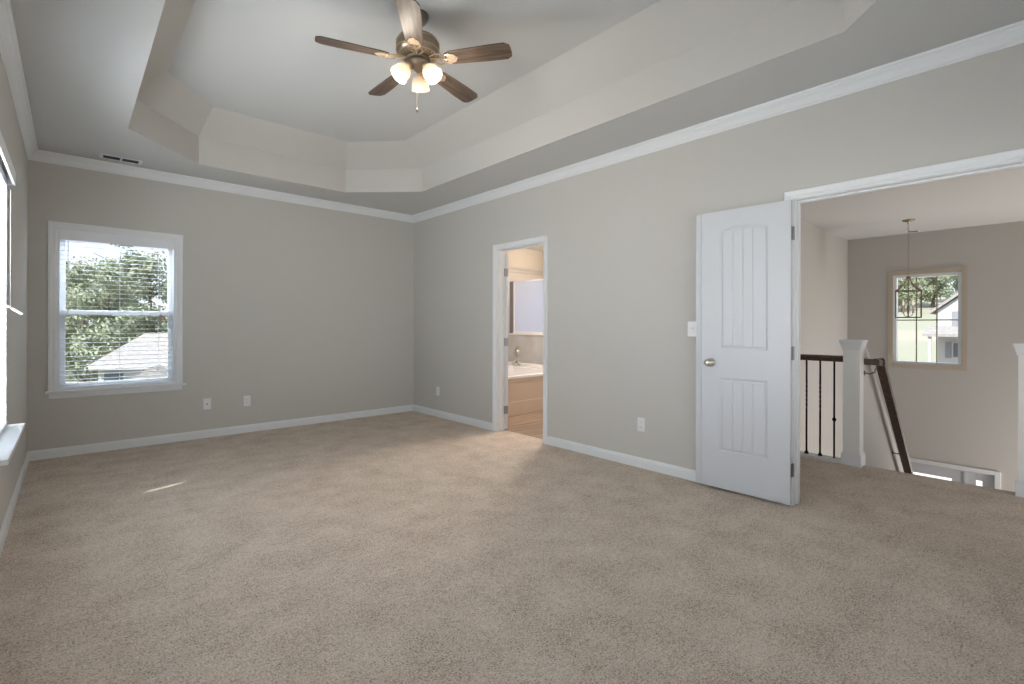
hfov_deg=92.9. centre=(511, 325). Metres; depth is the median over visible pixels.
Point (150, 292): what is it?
broadleaf tree
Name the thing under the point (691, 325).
light switch
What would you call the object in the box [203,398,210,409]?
wall outlet
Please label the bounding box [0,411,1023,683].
floor
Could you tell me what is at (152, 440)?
baseboard
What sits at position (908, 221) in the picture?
lantern pendant
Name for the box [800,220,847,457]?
wall
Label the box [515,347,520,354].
shower valve
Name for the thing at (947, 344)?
shutter
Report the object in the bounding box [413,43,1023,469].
wall
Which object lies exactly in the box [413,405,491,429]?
baseboard
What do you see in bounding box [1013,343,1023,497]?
newel post
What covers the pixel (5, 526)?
baseboard
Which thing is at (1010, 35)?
trim
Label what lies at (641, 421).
wall outlet
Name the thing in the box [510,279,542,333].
glass panel
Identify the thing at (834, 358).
stair railing
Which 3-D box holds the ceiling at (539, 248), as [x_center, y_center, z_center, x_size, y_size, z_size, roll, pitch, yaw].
[0.993,-1.572,7.322,3.900,0.080,4.480,0,0,-42]
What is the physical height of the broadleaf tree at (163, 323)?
11.062 m
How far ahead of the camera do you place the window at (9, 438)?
2.87 m
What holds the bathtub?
on the floor at (409, 547)
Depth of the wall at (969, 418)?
7.50 m
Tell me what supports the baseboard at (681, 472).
attached to the wall at (622, 235)
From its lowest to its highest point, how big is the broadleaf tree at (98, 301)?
8.611 m
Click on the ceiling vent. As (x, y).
(101, 155)
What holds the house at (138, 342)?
on the ground
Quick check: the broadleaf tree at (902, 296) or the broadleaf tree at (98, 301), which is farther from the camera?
the broadleaf tree at (902, 296)
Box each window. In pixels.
[0,187,24,465]
[45,221,185,398]
[888,267,967,370]
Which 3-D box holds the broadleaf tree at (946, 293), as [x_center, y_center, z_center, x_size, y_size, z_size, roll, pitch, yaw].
[76.432,-9.546,82.695,6.165,14.290,6.509,0,0,-37]
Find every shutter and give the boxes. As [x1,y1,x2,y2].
[945,342,950,357]
[952,311,957,325]
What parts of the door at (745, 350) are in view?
knob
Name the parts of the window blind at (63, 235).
rail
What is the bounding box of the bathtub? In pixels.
[508,360,542,416]
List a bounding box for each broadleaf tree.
[65,256,115,381]
[65,257,143,381]
[65,258,80,344]
[93,244,158,354]
[111,249,167,339]
[154,274,167,332]
[898,277,925,311]
[912,276,954,306]
[938,275,957,300]
[946,280,957,292]
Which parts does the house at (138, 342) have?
house pane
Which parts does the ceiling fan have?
fan blade, fan blade, lamp shade, fan blade, lamp shade, light bulb, lamp shade, fan blade, fan blade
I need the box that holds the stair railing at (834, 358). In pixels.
[800,354,842,457]
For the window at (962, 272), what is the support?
in the wall at (969, 418)
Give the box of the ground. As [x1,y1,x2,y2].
[65,294,949,382]
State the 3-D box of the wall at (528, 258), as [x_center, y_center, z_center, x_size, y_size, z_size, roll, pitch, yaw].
[-0.550,-0.169,9.018,3.900,2.735,0.100,0,0,-42]
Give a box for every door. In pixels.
[504,253,507,428]
[696,200,794,503]
[900,460,994,488]
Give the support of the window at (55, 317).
in the wall at (304, 311)
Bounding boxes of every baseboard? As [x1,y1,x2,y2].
[0,452,28,556]
[27,405,412,460]
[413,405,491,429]
[546,436,782,503]
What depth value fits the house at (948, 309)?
29.84 m
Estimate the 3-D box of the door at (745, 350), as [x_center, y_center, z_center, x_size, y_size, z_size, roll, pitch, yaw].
[1.610,0.173,3.443,0.666,2.018,0.112,0,0,45]
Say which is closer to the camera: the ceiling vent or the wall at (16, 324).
the wall at (16, 324)
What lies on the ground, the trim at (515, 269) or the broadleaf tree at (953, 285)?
the broadleaf tree at (953, 285)
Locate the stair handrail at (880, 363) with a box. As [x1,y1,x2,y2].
[864,358,913,473]
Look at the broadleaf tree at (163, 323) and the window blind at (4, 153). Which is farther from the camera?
the broadleaf tree at (163, 323)
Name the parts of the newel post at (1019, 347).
trim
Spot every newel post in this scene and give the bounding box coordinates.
[839,340,867,467]
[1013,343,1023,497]
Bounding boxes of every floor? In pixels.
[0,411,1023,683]
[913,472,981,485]
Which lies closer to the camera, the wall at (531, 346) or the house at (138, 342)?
the wall at (531, 346)
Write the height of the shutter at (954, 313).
1.000 m
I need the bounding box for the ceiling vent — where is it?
[99,153,142,164]
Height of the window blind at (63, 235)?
1.443 m
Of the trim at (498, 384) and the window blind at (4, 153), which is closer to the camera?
the window blind at (4, 153)
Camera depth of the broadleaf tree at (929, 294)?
91.56 m
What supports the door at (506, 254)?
in the wall at (622, 235)
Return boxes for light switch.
[688,322,695,335]
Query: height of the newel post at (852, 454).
1.085 m
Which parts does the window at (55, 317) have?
sash, sash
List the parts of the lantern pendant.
chain, stem, ceiling plate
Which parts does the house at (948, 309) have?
porch post, house pane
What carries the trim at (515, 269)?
attached to the wall at (528, 258)
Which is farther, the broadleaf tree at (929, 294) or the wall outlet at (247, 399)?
the broadleaf tree at (929, 294)
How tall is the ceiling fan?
0.615 m
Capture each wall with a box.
[0,54,27,528]
[27,160,413,450]
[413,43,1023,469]
[505,248,542,332]
[508,335,542,363]
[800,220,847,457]
[847,221,1023,491]
[863,346,903,471]
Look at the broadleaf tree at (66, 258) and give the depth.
39.03 m
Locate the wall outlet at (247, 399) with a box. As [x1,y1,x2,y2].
[244,395,250,405]
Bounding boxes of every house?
[84,333,167,380]
[922,293,957,362]
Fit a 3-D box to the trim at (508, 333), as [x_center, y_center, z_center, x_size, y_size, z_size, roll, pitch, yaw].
[0.412,0.143,7.927,0.130,0.027,2.810,0,0,-42]
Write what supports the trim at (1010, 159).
attached to the wall at (622, 235)
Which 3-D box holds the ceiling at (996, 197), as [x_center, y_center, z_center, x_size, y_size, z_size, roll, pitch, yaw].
[5.187,-1.571,4.631,6.500,0.100,4.900,0,0,-42]
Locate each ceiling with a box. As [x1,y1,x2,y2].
[10,0,1023,214]
[525,245,542,250]
[801,167,1023,239]
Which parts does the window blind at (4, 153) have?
rail, pull cord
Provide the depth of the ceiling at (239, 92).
3.52 m
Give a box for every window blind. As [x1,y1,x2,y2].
[0,130,23,434]
[59,231,173,387]
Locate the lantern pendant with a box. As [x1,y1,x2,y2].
[895,219,921,317]
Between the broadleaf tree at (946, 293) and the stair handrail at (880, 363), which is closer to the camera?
the stair handrail at (880, 363)
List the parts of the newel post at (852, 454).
trim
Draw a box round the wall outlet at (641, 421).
[638,417,644,431]
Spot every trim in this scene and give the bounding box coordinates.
[0,0,1023,222]
[492,235,547,443]
[508,265,542,274]
[508,333,542,335]
[783,148,1023,505]
[800,451,840,463]
[899,456,1000,489]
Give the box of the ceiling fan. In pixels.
[315,0,511,111]
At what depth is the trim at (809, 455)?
4.39 m
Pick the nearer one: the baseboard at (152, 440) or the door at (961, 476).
the baseboard at (152, 440)
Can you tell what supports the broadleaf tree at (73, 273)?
on the ground
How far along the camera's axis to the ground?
58.60 m
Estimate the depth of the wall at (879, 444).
4.54 m
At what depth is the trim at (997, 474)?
7.47 m
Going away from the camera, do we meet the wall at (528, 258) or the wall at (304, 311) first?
the wall at (304, 311)

